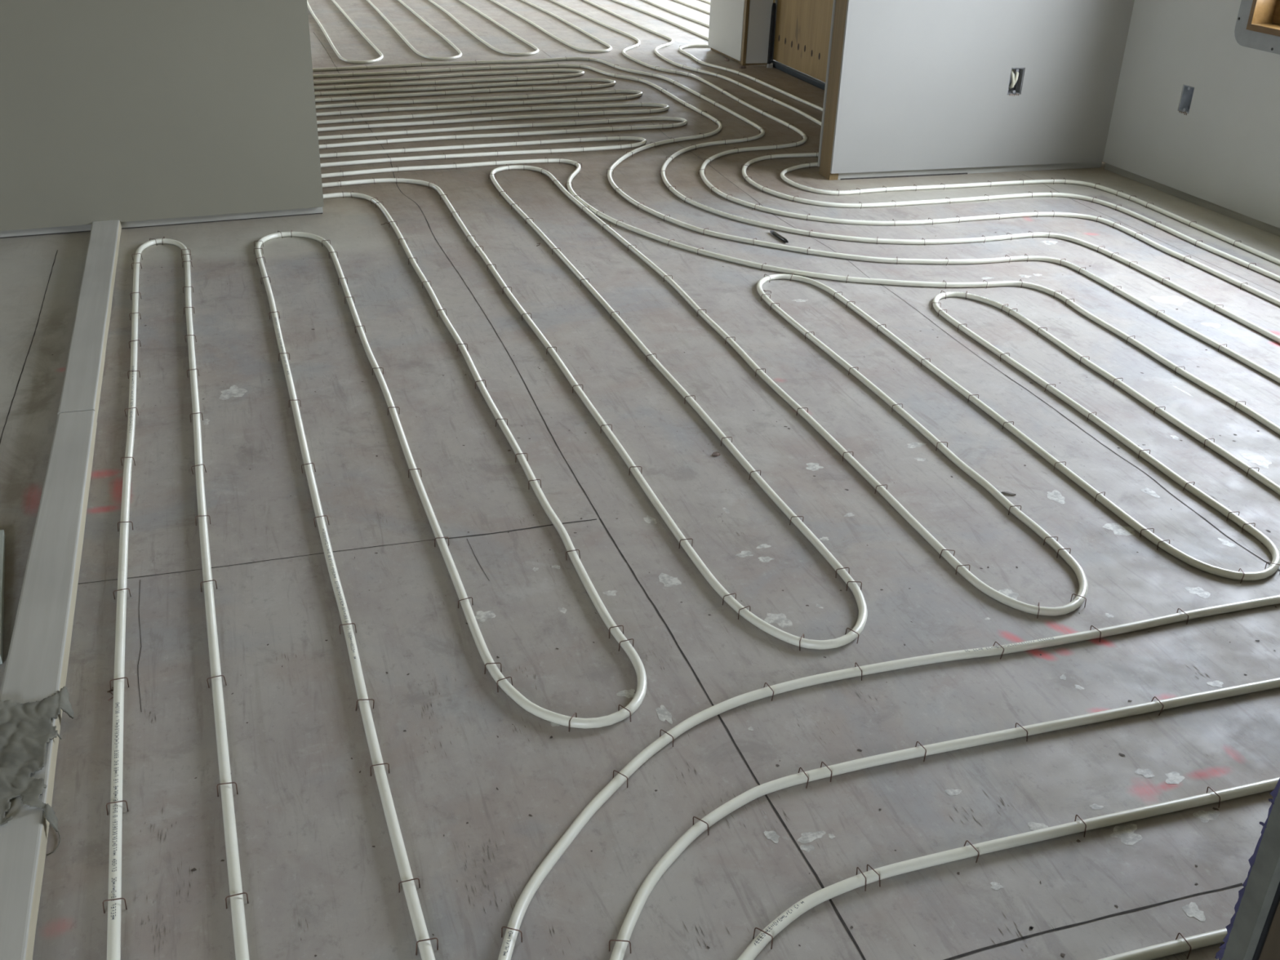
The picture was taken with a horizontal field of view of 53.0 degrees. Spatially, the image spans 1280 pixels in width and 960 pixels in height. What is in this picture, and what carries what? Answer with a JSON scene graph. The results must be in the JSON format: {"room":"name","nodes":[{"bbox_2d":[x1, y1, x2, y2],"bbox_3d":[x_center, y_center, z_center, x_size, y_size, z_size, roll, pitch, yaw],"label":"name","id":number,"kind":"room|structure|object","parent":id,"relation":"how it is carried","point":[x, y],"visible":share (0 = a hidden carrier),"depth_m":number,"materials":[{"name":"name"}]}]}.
{"room":"building under construction","nodes":[
{"label":"building under construction","id":0,"kind":"room"},
{"bbox_2d":[0,0,324,231],"bbox_3d":[-2.853,-1.753,3.244,3.850,2.418,0.128,-9,30,-21],"label":"wall","id":1,"kind":"structure","parent":0,"point":[122,110],"depth_m":4.09,"materials":[{"name":"paint"}]},
{"bbox_2d":[0,224,91,237],"bbox_3d":[-1.881,-0.774,4.072,0.266,0.034,0.070,-9,30,-21],"label":"plate","id":2,"kind":"object","parent":1,"relation":"attached to","point":[85,227],"depth_m":4.14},
{"bbox_2d":[0,213,322,238],"bbox_3d":[-2.896,-0.658,3.819,3.848,0.004,0.095,-9,30,-21],"label":"trim","id":3,"kind":"structure","parent":1,"relation":"attached to","point":[313,213],"depth_m":4.29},
{"bbox_2d":[120,207,323,227],"bbox_3d":[-1.378,-0.857,4.267,0.647,0.034,0.070,-9,30,-21],"label":"plate","id":4,"kind":"object","parent":1,"relation":"attached to","point":[155,222],"depth_m":4.34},
{"bbox_2d":[0,0,1279,959],"bbox_3d":[-0.252,-1.325,5.326,10.560,0.030,15.300,-7,29,-16],"label":"floor","id":5,"kind":"structure","parent":0,"point":[483,787],"depth_m":2.51,"materials":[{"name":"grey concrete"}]},
{"bbox_2d":[0,529,5,664],"bbox_3d":[-1.185,0.207,2.255,0.120,0.018,0.440,-9,30,-21],"label":"plank","id":6,"kind":"object","parent":5,"relation":"on","point":[2,538],"visible":1,"depth_m":2.28,"materials":[{"name":"wood"}]},
{"bbox_2d":[0,410,97,959],"bbox_3d":[-0.917,0.384,1.911,0.099,0.037,2.328,-7,29,-16],"label":"board","id":7,"kind":"object","parent":5,"relation":"on","point":[36,668],"visible":0.95,"depth_m":2.11,"materials":[{"name":"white wood"}]},
{"bbox_2d":[0,685,74,831],"bbox_3d":[-0.878,0.404,1.853,0.120,0.040,0.307,-10,30,-22],"label":"scrap","id":8,"kind":"object","parent":7,"relation":"on","point":[26,729],"visible":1,"depth_m":1.85,"materials":[{"name":"grey fabric"}]},
{"bbox_2d":[46,831,60,855],"bbox_3d":[-0.806,0.486,1.761,0.019,0.001,0.079,-10,30,-22],"label":"thread","id":9,"kind":"object","parent":5,"relation":"on","point":[58,831],"visible":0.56,"depth_m":1.74,"materials":[{"name":"grey fabric"}]},
{"bbox_2d":[57,219,121,420],"bbox_3d":[-1.513,-0.492,3.558,0.087,0.037,1.576,-7,29,-16],"label":"board","id":10,"kind":"object","parent":5,"relation":"on","point":[83,375],"visible":0.99,"depth_m":3.37,"materials":[{"name":"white wood"}]},
{"bbox_2d":[106,687,113,700],"bbox_3d":[-0.841,0.339,2.041,0.013,0.005,0.034,-10,30,-22],"label":"bent staple","id":11,"kind":"object","parent":5,"relation":"on","point":[112,687],"visible":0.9,"depth_m":2.04,"materials":[{"name":"metal"}]},
{"bbox_2d":[102,897,127,913],"bbox_3d":[-0.672,0.544,1.642,0.028,0.022,0.003,-5,28,-14],"label":"wire staple","id":12,"kind":"object","parent":5,"relation":"attached to","point":[117,898],"visible":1,"depth_m":1.64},
{"bbox_2d":[106,800,128,815],"bbox_3d":[-0.734,0.460,1.800,0.028,0.022,0.002,-7,29,-18],"label":"wire staple","id":13,"kind":"object","parent":5,"relation":"attached to","point":[123,800],"visible":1,"depth_m":1.80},
{"bbox_2d":[109,676,128,690],"bbox_3d":[-0.833,0.326,2.051,0.029,0.022,0.003,-12,30,-25],"label":"wire staple","id":14,"kind":"object","parent":5,"relation":"on","point":[125,677],"visible":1,"depth_m":2.05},
{"bbox_2d":[113,588,131,599],"bbox_3d":[-0.922,0.203,2.283,0.028,0.021,0.005,-9,30,-21],"label":"wire staple","id":15,"kind":"object","parent":5,"relation":"attached to","point":[123,588],"visible":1,"depth_m":2.28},
{"bbox_2d":[117,521,133,531],"bbox_3d":[-1.001,0.090,2.494,0.029,0.023,0.002,-6,28,-15],"label":"wire staple","id":16,"kind":"object","parent":5,"relation":"attached to","point":[119,522],"visible":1,"depth_m":2.49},
{"bbox_2d":[106,238,249,959],"bbox_3d":[-0.976,0.015,2.643,0.174,0.016,3.513,-7,29,-17],"label":"tube","id":17,"kind":"object","parent":5,"relation":"on","point":[113,928],"visible":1,"depth_m":2.07,"materials":[{"name":"white plastic"}]},
{"bbox_2d":[195,515,210,525],"bbox_3d":[-0.860,0.080,2.525,0.029,0.022,0.004,-6,28,-15],"label":"wire staple","id":18,"kind":"object","parent":5,"relation":"attached to","point":[202,515],"visible":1,"depth_m":2.52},
{"bbox_2d":[200,579,217,591],"bbox_3d":[-0.778,0.191,2.315,0.028,0.022,0.002,-10,30,-22],"label":"wire staple","id":19,"kind":"object","parent":5,"relation":"attached to","point":[212,580],"visible":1,"depth_m":2.31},
{"bbox_2d":[206,675,226,688],"bbox_3d":[-0.681,0.325,2.065,0.029,0.023,0.002,-7,29,-17],"label":"wire staple","id":20,"kind":"object","parent":5,"relation":"attached to","point":[219,675],"visible":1,"depth_m":2.06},
{"bbox_2d":[216,782,238,796],"bbox_3d":[-0.593,0.444,1.841,0.028,0.021,0.005,-4,28,-12],"label":"wire staple","id":21,"kind":"object","parent":5,"relation":"attached to","point":[230,782],"visible":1,"depth_m":1.84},
{"bbox_2d":[225,892,248,909],"bbox_3d":[-0.520,0.543,1.656,0.028,0.021,0.002,-7,29,-21],"label":"wire staple","id":22,"kind":"object","parent":5,"relation":"attached to","point":[242,892],"visible":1,"depth_m":1.65,"materials":[{"name":"metal"}]},
{"bbox_2d":[301,462,315,473],"bbox_3d":[-0.707,-0.025,2.737,0.029,0.022,0.005,-7,29,-17],"label":"wire staple","id":23,"kind":"object","parent":5,"relation":"attached to","point":[309,463],"visible":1,"depth_m":2.73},
{"bbox_2d":[313,515,328,527],"bbox_3d":[-0.630,0.082,2.537,0.028,0.021,0.008,-9,29,-21],"label":"wire staple","id":24,"kind":"object","parent":5,"relation":"attached to","point":[324,515],"visible":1,"depth_m":2.54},
{"bbox_2d":[306,0,382,63],"bbox_3d":[-2.365,-3.516,9.350,0.254,0.016,5.459,-7,29,-17],"label":"tube","id":25,"kind":"object","parent":5,"relation":"on","point":[362,34],"visible":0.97,"depth_m":7.64,"materials":[{"name":"white plastic"}]},
{"bbox_2d":[338,622,356,634],"bbox_3d":[-0.503,0.256,2.209,0.029,0.022,0.002,-4,28,-12],"label":"wire staple","id":26,"kind":"object","parent":5,"relation":"attached to","point":[351,623],"visible":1,"depth_m":2.21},
{"bbox_2d":[355,698,374,711],"bbox_3d":[-0.434,0.355,2.024,0.030,0.024,0.003,-7,29,-17],"label":"wire staple","id":27,"kind":"object","parent":5,"relation":"attached to","point":[363,699],"visible":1,"depth_m":2.02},
{"bbox_2d":[369,763,389,776],"bbox_3d":[-0.383,0.426,1.889,0.028,0.021,0.002,-6,29,-17],"label":"wire staple","id":28,"kind":"object","parent":5,"relation":"attached to","point":[381,763],"visible":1,"depth_m":1.89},
{"bbox_2d":[398,878,420,893],"bbox_3d":[-0.303,0.533,1.689,0.028,0.021,0.004,-8,29,-18],"label":"wire staple","id":29,"kind":"object","parent":5,"relation":"attached to","point":[413,878],"visible":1,"depth_m":1.68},
{"bbox_2d":[366,0,462,60],"bbox_3d":[-1.859,-3.486,9.327,0.288,0.016,4.966,-7,29,-16],"label":"tube","id":30,"kind":"object","parent":5,"relation":"on","point":[396,30],"visible":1,"depth_m":7.88,"materials":[{"name":"white plastic"}]},
{"bbox_2d":[415,937,438,955],"bbox_3d":[-0.266,0.581,1.600,0.029,0.023,0.004,-8,29,-18],"label":"wire staple","id":31,"kind":"object","parent":5,"relation":"attached to","point":[431,938],"visible":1,"depth_m":1.60,"materials":[{"name":"metal"}]},
{"bbox_2d":[434,537,448,546],"bbox_3d":[-0.383,0.120,2.480,0.028,0.021,0.002,-4,28,-14],"label":"wire staple","id":32,"kind":"object","parent":5,"relation":"attached to","point":[438,537],"visible":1,"depth_m":2.48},
{"bbox_2d":[313,69,584,89],"bbox_3d":[-1.583,-1.997,6.477,2.801,0.016,0.198,-10,30,-23],"label":"tube","id":33,"kind":"object","parent":5,"relation":"on","point":[580,73],"visible":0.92,"depth_m":6.70,"materials":[{"name":"white plastic"}]},
{"bbox_2d":[255,192,647,959],"bbox_3d":[-0.551,-0.128,2.949,0.499,0.016,4.021,-7,29,-16],"label":"tube","id":34,"kind":"object","parent":5,"relation":"on","point":[425,948],"visible":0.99,"depth_m":2.36,"materials":[{"name":"white plastic"}]},
{"bbox_2d":[314,78,616,102],"bbox_3d":[-1.463,-1.869,6.238,2.922,0.016,0.239,-11,30,-23],"label":"tube","id":35,"kind":"object","parent":5,"relation":"on","point":[613,82],"visible":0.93,"depth_m":6.47,"materials":[{"name":"white plastic"}]},
{"bbox_2d":[457,596,472,608],"bbox_3d":[-0.312,0.220,2.294,0.029,0.022,0.006,-11,30,-23],"label":"wire staple","id":36,"kind":"object","parent":5,"relation":"attached to","point":[470,597],"visible":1,"depth_m":2.29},
{"bbox_2d":[315,89,642,116],"bbox_3d":[-1.351,-1.723,5.965,3.004,0.016,0.226,-11,30,-23],"label":"tube","id":37,"kind":"object","parent":5,"relation":"on","point":[638,93],"visible":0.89,"depth_m":6.21,"materials":[{"name":"white plastic"}]},
{"bbox_2d":[320,136,646,167],"bbox_3d":[-1.242,-1.261,5.083,2.770,0.016,0.215,-10,30,-22],"label":"tube","id":38,"kind":"object","parent":5,"relation":"on","point":[643,141],"visible":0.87,"depth_m":5.33,"materials":[{"name":"white plastic"}]},
{"bbox_2d":[427,0,538,56],"bbox_3d":[-1.464,-3.550,9.479,0.272,0.016,4.852,-7,29,-18],"label":"tube","id":39,"kind":"object","parent":5,"relation":"on","point":[486,43],"visible":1,"depth_m":8.10,"materials":[{"name":"white plastic"}]},
{"bbox_2d":[484,662,501,674],"bbox_3d":[-0.243,0.311,2.121,0.029,0.022,0.003,-4,28,-11],"label":"wire staple","id":40,"kind":"object","parent":5,"relation":"attached to","point":[486,663],"visible":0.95,"depth_m":2.12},
{"bbox_2d":[316,102,669,131],"bbox_3d":[-1.258,-1.581,5.698,3.050,0.016,0.227,-10,30,-23],"label":"tube","id":41,"kind":"object","parent":5,"relation":"on","point":[665,107],"visible":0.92,"depth_m":5.94,"materials":[{"name":"white plastic"}]},
{"bbox_2d":[318,116,687,148],"bbox_3d":[-1.182,-1.431,5.415,3.057,0.016,0.246,-11,30,-23],"label":"tube","id":42,"kind":"object","parent":5,"relation":"on","point":[646,118],"visible":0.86,"depth_m":5.66,"materials":[{"name":"white plastic"}]},
{"bbox_2d":[496,676,512,692],"bbox_3d":[-0.220,0.332,2.084,0.028,0.021,0.006,-15,32,-30],"label":"wire staple","id":43,"kind":"object","parent":5,"relation":"on","point":[508,677],"visible":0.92,"depth_m":2.08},
{"bbox_2d":[501,926,522,942],"bbox_3d":[-0.162,0.574,1.621,0.028,0.021,0.002,9,28,12],"label":"wire staple","id":44,"kind":"object","parent":5,"relation":"attached to","point":[502,926],"visible":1,"depth_m":1.62,"materials":[{"name":"metal"}]},
{"bbox_2d":[528,479,541,489],"bbox_3d":[-0.222,0.009,2.705,0.028,0.021,0.004,-8,29,-19],"label":"wire staple","id":45,"kind":"object","parent":5,"relation":"attached to","point":[535,479],"visible":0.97,"depth_m":2.70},
{"bbox_2d":[490,0,612,53],"bbox_3d":[-1.008,-3.611,9.629,0.275,0.016,4.781,-7,29,-18],"label":"tube","id":46,"kind":"object","parent":5,"relation":"on","point":[610,48],"visible":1,"depth_m":8.30,"materials":[{"name":"white plastic"}]},
{"bbox_2d":[568,711,577,732],"bbox_3d":[-0.105,0.378,2.003,0.002,0.022,0.028,12,29,19],"label":"wire staple","id":47,"kind":"object","parent":5,"relation":"attached to","point":[575,712],"visible":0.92,"depth_m":2.00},
{"bbox_2d":[565,549,580,560],"bbox_3d":[-0.128,0.144,2.453,0.029,0.023,0.003,-6,29,-16],"label":"wire staple","id":48,"kind":"object","parent":5,"relation":"attached to","point":[575,549],"visible":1,"depth_m":2.45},
{"bbox_2d":[608,625,623,638],"bbox_3d":[-0.041,0.264,2.228,0.029,0.022,0.005,-11,30,-23],"label":"wire staple","id":49,"kind":"object","parent":5,"relation":"attached to","point":[618,625],"visible":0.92,"depth_m":2.22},
{"bbox_2d":[608,939,631,953],"bbox_3d":[-0.025,0.585,1.609,0.029,0.022,0.002,4,27,4],"label":"wire staple","id":50,"kind":"object","parent":5,"relation":"attached to","point":[610,940],"visible":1,"depth_m":1.60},
{"bbox_2d":[613,769,627,787],"bbox_3d":[-0.029,0.440,1.889,0.028,0.021,0.002,22,34,32],"label":"wire staple","id":51,"kind":"object","parent":5,"relation":"attached to","point":[614,770],"visible":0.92,"depth_m":1.88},
{"bbox_2d":[617,704,631,721],"bbox_3d":[-0.024,0.368,2.027,0.002,0.021,0.028,-24,36,-39],"label":"wire staple","id":52,"kind":"object","parent":5,"relation":"attached to","point":[619,704],"visible":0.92,"depth_m":2.02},
{"bbox_2d":[618,638,633,651],"bbox_3d":[-0.024,0.282,2.194,0.028,0.021,0.003,-11,30,-24],"label":"wire staple","id":53,"kind":"object","parent":5,"relation":"attached to","point":[631,638],"visible":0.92,"depth_m":2.19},
{"bbox_2d":[659,728,673,746],"bbox_3d":[0.041,0.397,1.976,0.028,0.022,0.002,25,35,37],"label":"wire staple","id":54,"kind":"object","parent":5,"relation":"attached to","point":[661,729],"visible":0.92,"depth_m":1.97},
{"bbox_2d":[642,0,709,26],"bbox_3d":[0.040,-3.672,9.819,0.040,0.016,4.924,-7,29,-17],"label":"tube","id":55,"kind":"object","parent":5,"relation":"on","point":[646,1],"visible":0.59,"depth_m":9.17,"materials":[{"name":"white plastic"}]},
{"bbox_2d":[679,537,693,548],"bbox_3d":[0.090,0.124,2.505,0.029,0.022,0.002,-7,29,-18],"label":"wire staple","id":56,"kind":"object","parent":5,"relation":"attached to","point":[691,538],"visible":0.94,"depth_m":2.50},
{"bbox_2d":[673,0,710,13],"bbox_3d":[0.173,-3.828,10.130,0.020,0.016,4.318,-8,29,-18],"label":"tube","id":57,"kind":"object","parent":5,"relation":"on","point":[677,1],"visible":0.2,"depth_m":9.56,"materials":[{"name":"white plastic"}]},
{"bbox_2d":[693,816,709,835],"bbox_3d":[0.086,0.487,1.807,0.029,0.023,0.002,23,34,34],"label":"wire staple","id":58,"kind":"object","parent":5,"relation":"attached to","point":[693,816],"visible":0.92,"depth_m":1.80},
{"bbox_2d":[319,42,1097,187],"bbox_3d":[-0.186,-1.706,6.013,2.694,0.021,3.662,-12,30,-24],"label":"wire staple","id":59,"kind":"object","parent":5,"relation":"on","point":[636,42],"visible":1,"depth_m":6.09,"materials":[{"name":"metal"}]},
{"bbox_2d":[711,451,719,456],"bbox_3d":[0.170,-0.058,2.877,0.018,0.004,0.016,-16,33,-31],"label":"chip","id":60,"kind":"object","parent":5,"relation":"on","point":[716,453],"visible":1,"depth_m":2.87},
{"bbox_2d":[752,927,773,949],"bbox_3d":[0.157,0.581,1.629,0.028,0.021,0.004,20,32,31],"label":"wire staple","id":61,"kind":"object","parent":5,"relation":"attached to","point":[755,928],"visible":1,"depth_m":1.62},
{"bbox_2d":[764,682,773,701],"bbox_3d":[0.209,0.345,2.089,0.004,0.022,0.029,-12,30,-24],"label":"wire staple","id":62,"kind":"object","parent":5,"relation":"attached to","point":[765,682],"visible":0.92,"depth_m":2.08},
{"bbox_2d":[766,62,773,67],"bbox_3d":[0.745,-2.385,7.377,0.037,0.026,0.027,-5,28,-13],"label":"chunk","id":63,"kind":"object","parent":5,"relation":"on","point":[768,65],"visible":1,"depth_m":7.37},
{"bbox_2d":[769,230,788,242],"bbox_3d":[0.475,-0.831,4.379,0.013,0.012,0.134,-8,29,-19],"label":"marker pen","id":64,"kind":"object","parent":5,"relation":"on","point":[772,232],"visible":1,"depth_m":4.37,"materials":[{"name":"plastic"}]},
{"bbox_2d":[312,63,1279,383],"bbox_3d":[0.352,-1.252,5.178,6.489,0.016,2.522,23,34,35],"label":"tube","id":65,"kind":"object","parent":5,"relation":"on","point":[1228,351],"visible":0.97,"depth_m":4.25,"materials":[{"name":"white plastic"}]},
{"bbox_2d":[312,57,1279,343],"bbox_3d":[0.416,-1.371,5.410,6.447,0.016,2.624,22,33,33],"label":"tube","id":66,"kind":"object","parent":5,"relation":"on","point":[1173,285],"visible":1,"depth_m":4.48,"materials":[{"name":"white plastic"}]},
{"bbox_2d":[321,164,1279,649],"bbox_3d":[0.053,-0.418,3.550,4.427,0.016,1.894,25,35,37],"label":"tube","id":67,"kind":"object","parent":5,"relation":"on","point":[1266,541],"visible":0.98,"depth_m":2.96,"materials":[{"name":"white plastic"}]},
{"bbox_2d":[321,158,1279,435],"bbox_3d":[0.244,-0.644,4.000,4.688,0.016,1.801,17,31,27],"label":"tube","id":68,"kind":"object","parent":5,"relation":"on","point":[1232,401],"visible":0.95,"depth_m":4.00,"materials":[{"name":"white plastic"}]},
{"bbox_2d":[798,767,808,788],"bbox_3d":[0.242,0.442,1.905,0.004,0.022,0.029,-9,29,-21],"label":"wire staple","id":69,"kind":"object","parent":5,"relation":"attached to","point":[800,767],"visible":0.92,"depth_m":1.90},
{"bbox_2d":[820,761,831,782],"bbox_3d":[0.278,0.436,1.918,0.002,0.021,0.028,-12,30,-25],"label":"wire staple","id":70,"kind":"object","parent":5,"relation":"attached to","point":[821,762],"visible":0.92,"depth_m":1.91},
{"bbox_2d":[835,567,849,577],"bbox_3d":[0.384,0.176,2.427,0.029,0.022,0.002,-6,28,-15],"label":"wire staple","id":71,"kind":"object","parent":5,"relation":"attached to","point":[844,567],"visible":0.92,"depth_m":2.42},
{"bbox_2d":[844,627,858,643],"bbox_3d":[0.370,0.272,2.241,0.003,0.022,0.028,-23,36,-39],"label":"wire staple","id":72,"kind":"object","parent":5,"relation":"attached to","point":[846,628],"visible":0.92,"depth_m":2.24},
{"bbox_2d":[845,581,862,591],"bbox_3d":[0.398,0.198,2.385,0.028,0.021,0.004,1,27,-1],"label":"wire staple","id":73,"kind":"object","parent":5,"relation":"attached to","point":[848,581],"visible":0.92,"depth_m":2.38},
{"bbox_2d":[856,866,866,891],"bbox_3d":[0.298,0.536,1.726,0.002,0.024,0.030,-7,29,-16],"label":"wire staple","id":74,"kind":"object","parent":5,"relation":"attached to","point":[857,868],"visible":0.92,"depth_m":1.72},
{"bbox_2d":[866,864,880,886],"bbox_3d":[0.315,0.533,1.733,0.004,0.022,0.029,-13,31,-27],"label":"wire staple","id":75,"kind":"object","parent":5,"relation":"attached to","point":[867,864],"visible":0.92,"depth_m":1.73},
{"bbox_2d":[497,595,1279,959],"bbox_3d":[0.650,0.373,2.068,2.715,0.016,0.636,-18,34,-34],"label":"tube","id":76,"kind":"object","parent":5,"relation":"on","point":[519,910],"visible":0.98,"depth_m":2.10,"materials":[{"name":"white plastic"}]},
{"bbox_2d":[549,0,1279,306],"bbox_3d":[0.111,-2.325,7.229,1.278,0.016,10.594,-7,29,-16],"label":"tube","id":77,"kind":"object","parent":5,"relation":"on","point":[1224,277],"visible":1,"depth_m":4.68,"materials":[{"name":"white plastic"}]},
{"bbox_2d":[915,741,926,761],"bbox_3d":[0.430,0.416,1.968,0.004,0.023,0.029,-8,29,-19],"label":"wire staple","id":78,"kind":"object","parent":5,"relation":"attached to","point":[917,741],"visible":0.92,"depth_m":1.96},
{"bbox_2d":[582,0,1279,281],"bbox_3d":[0.264,-2.364,7.314,1.258,0.016,10.486,-7,29,-16],"label":"tube","id":79,"kind":"object","parent":5,"relation":"on","point":[748,180],"visible":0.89,"depth_m":4.90,"materials":[{"name":"white plastic"}]},
{"bbox_2d":[609,677,1279,959],"bbox_3d":[0.677,0.449,1.923,2.382,0.016,0.530,-17,33,-32],"label":"tube","id":80,"kind":"object","parent":5,"relation":"on","point":[620,948],"visible":1,"depth_m":1.95,"materials":[{"name":"white plastic"}]},
{"bbox_2d":[611,0,1279,265],"bbox_3d":[0.381,-2.411,7.413,1.246,0.016,10.323,-7,29,-16],"label":"tube","id":81,"kind":"object","parent":5,"relation":"on","point":[784,178],"visible":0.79,"depth_m":5.07,"materials":[{"name":"white plastic"}]},
{"bbox_2d":[938,549,955,558],"bbox_3d":[0.599,0.145,2.502,0.030,0.024,0.002,-1,28,-5],"label":"wire staple","id":82,"kind":"object","parent":5,"relation":"attached to","point":[942,549],"visible":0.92,"depth_m":2.50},
{"bbox_2d":[955,564,970,574],"bbox_3d":[0.617,0.171,2.451,0.028,0.021,0.002,-5,28,-10],"label":"wire staple","id":83,"kind":"object","parent":5,"relation":"attached to","point":[968,564],"visible":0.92,"depth_m":2.45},
{"bbox_2d":[964,840,979,862],"bbox_3d":[0.459,0.515,1.779,0.003,0.023,0.029,-13,31,-27],"label":"wire staple","id":84,"kind":"object","parent":5,"relation":"attached to","point":[966,840],"visible":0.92,"depth_m":1.77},
{"bbox_2d":[992,641,1004,659],"bbox_3d":[0.618,0.294,2.216,0.007,0.021,0.028,-8,29,-19],"label":"wire staple","id":85,"kind":"object","parent":5,"relation":"attached to","point":[995,642],"visible":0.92,"depth_m":2.21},
{"bbox_2d":[737,777,1279,959],"bbox_3d":[0.679,0.525,1.777,2.133,0.016,0.304,-13,31,-27],"label":"tube","id":86,"kind":"object","parent":5,"relation":"on","point":[780,922],"visible":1,"depth_m":1.78,"materials":[{"name":"white plastic"}]},
{"bbox_2d":[1000,491,1016,495],"bbox_3d":[0.791,0.028,2.755,0.032,0.004,0.009,12,29,19],"label":"chip","id":87,"kind":"object","parent":5,"relation":"on","point":[1003,492],"visible":1,"depth_m":2.75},
{"bbox_2d":[1014,722,1027,741],"bbox_3d":[0.600,0.396,2.018,0.004,0.021,0.028,-12,30,-25],"label":"wire staple","id":88,"kind":"object","parent":5,"relation":"attached to","point":[1016,722],"visible":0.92,"depth_m":2.01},
{"bbox_2d":[1070,593,1086,607],"bbox_3d":[0.809,0.222,2.367,0.028,0.022,0.002,21,33,32],"label":"wire staple","id":89,"kind":"object","parent":5,"relation":"attached to","point":[1073,593],"visible":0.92,"depth_m":2.36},
{"bbox_2d":[1074,814,1086,837],"bbox_3d":[0.629,0.493,1.832,0.002,0.024,0.030,-4,28,-12],"label":"wire staple","id":90,"kind":"object","parent":5,"relation":"attached to","point":[1076,815],"visible":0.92,"depth_m":1.82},
{"bbox_2d":[1089,625,1101,642],"bbox_3d":[0.806,0.272,2.272,0.002,0.023,0.029,-8,29,-19],"label":"wire staple","id":91,"kind":"object","parent":5,"relation":"attached to","point":[1091,625],"visible":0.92,"depth_m":2.26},
{"bbox_2d":[1151,696,1164,715],"bbox_3d":[0.841,0.368,2.090,0.007,0.021,0.028,-4,28,-12],"label":"wire staple","id":92,"kind":"object","parent":5,"relation":"attached to","point":[1154,696],"visible":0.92,"depth_m":2.08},
{"bbox_2d":[1097,928,1227,959],"bbox_3d":[0.896,0.582,1.683,1.388,0.016,0.060,-7,29,-16],"label":"tube","id":93,"kind":"object","parent":5,"relation":"on","point":[1173,947],"visible":0.75,"depth_m":1.63,"materials":[{"name":"white plastic"}]},
{"bbox_2d":[1176,608,1188,624],"bbox_3d":[0.985,0.247,2.331,0.003,0.021,0.028,-9,29,-21],"label":"wire staple","id":94,"kind":"object","parent":5,"relation":"attached to","point":[1178,608],"visible":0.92,"depth_m":2.32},
{"bbox_2d":[1175,932,1191,959],"bbox_3d":[0.694,0.595,1.641,0.003,0.021,0.028,-5,28,-13],"label":"wire staple","id":95,"kind":"object","parent":5,"relation":"attached to","point":[1179,932],"visible":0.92,"depth_m":1.63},
{"bbox_2d":[1206,786,1220,808],"bbox_3d":[0.847,0.468,1.896,0.004,0.022,0.028,-7,29,-17],"label":"wire staple","id":96,"kind":"object","parent":5,"relation":"attached to","point":[1208,786],"visible":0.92,"depth_m":1.89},
{"bbox_2d":[707,0,775,65],"bbox_3d":[0.670,-3.623,7.128,0.265,2.448,0.578,-7,29,-16],"label":"wall","id":97,"kind":"structure","parent":0,"point":[739,30],"depth_m":7.41,"materials":[{"name":"white paint"}]},
{"bbox_2d":[772,0,777,60],"bbox_3d":[1.220,-2.917,5.913,0.120,2.550,2.420,-7,29,-16],"label":"wall","id":98,"kind":"structure","parent":0,"point":[776,1],"depth_m":7.33,"materials":[{"name":"paint"}]},
{"bbox_2d":[767,0,833,89],"bbox_3d":[0.977,-3.108,6.580,0.122,2.060,0.975,-7,29,-16],"label":"door","id":99,"kind":"structure","parent":98,"relation":"in","point":[802,27],"depth_m":7.01,"materials":[{"name":"brown wood"}]},
{"bbox_2d":[817,0,1134,180],"bbox_3d":[1.758,-2.410,4.867,2.054,2.448,0.128,-6,29,-16],"label":"wall","id":100,"kind":"structure","parent":0,"point":[910,84],"depth_m":5.09,"materials":[{"name":"paint"}]},
{"bbox_2d":[840,173,967,179],"bbox_3d":[1.074,-1.232,5.202,0.570,0.004,0.004,-6,29,-16],"label":"trim","id":101,"kind":"structure","parent":100,"relation":"attached to","point":[951,173],"depth_m":5.20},
{"bbox_2d":[837,161,1102,179],"bbox_3d":[1.362,-1.298,5.323,1.220,0.029,0.095,-6,29,-16],"label":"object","id":102,"kind":"object","parent":100,"relation":"attached to","point":[1096,164],"visible":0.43,"depth_m":5.29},
{"bbox_2d":[1007,67,1024,96],"bbox_3d":[1.498,-1.605,5.163,0.059,0.108,0.056,-6,29,-16],"label":"outlet box","id":103,"kind":"object","parent":100,"relation":"attached to","point":[1016,73],"visible":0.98,"depth_m":5.16,"materials":[{"name":"plastic"}]},
{"bbox_2d":[1102,0,1279,228],"bbox_3d":[2.739,-1.515,3.212,0.160,2.448,4.350,-8,29,-18],"label":"wall","id":104,"kind":"structure","parent":0,"point":[1225,152],"depth_m":4.86,"materials":[{"name":"paint"}]},
{"bbox_2d":[1178,84,1194,115],"bbox_3d":[2.125,-1.463,4.944,0.056,0.105,0.059,-8,29,-18],"label":"outlet box","id":105,"kind":"object","parent":104,"relation":"attached to","point":[1188,91],"visible":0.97,"depth_m":4.96,"materials":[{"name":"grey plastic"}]},
{"bbox_2d":[1104,162,1279,236],"bbox_3d":[2.694,-0.403,3.692,0.077,0.028,4.190,-8,29,-18],"label":"baseboard","id":106,"kind":"structure","parent":104,"relation":"attached to","point":[1253,222],"depth_m":4.96,"materials":[{"name":"grey"}]},
{"bbox_2d":[1234,0,1279,54],"bbox_3d":[2.496,-1.979,3.734,0.160,1.582,1.468,-8,29,-18],"label":"window","id":107,"kind":"structure","parent":104,"relation":"in","point":[1257,26],"depth_m":4.58,"materials":[{"name":"brown wood"}]},
{"bbox_2d":[1214,777,1279,959],"bbox_3d":[0.915,0.417,0.901,1.239,1.030,0.165,-7,29,-16],"label":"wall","id":108,"kind":"structure","parent":0,"point":[1253,931],"depth_m":0.67,"materials":[{"name":"black paint"}]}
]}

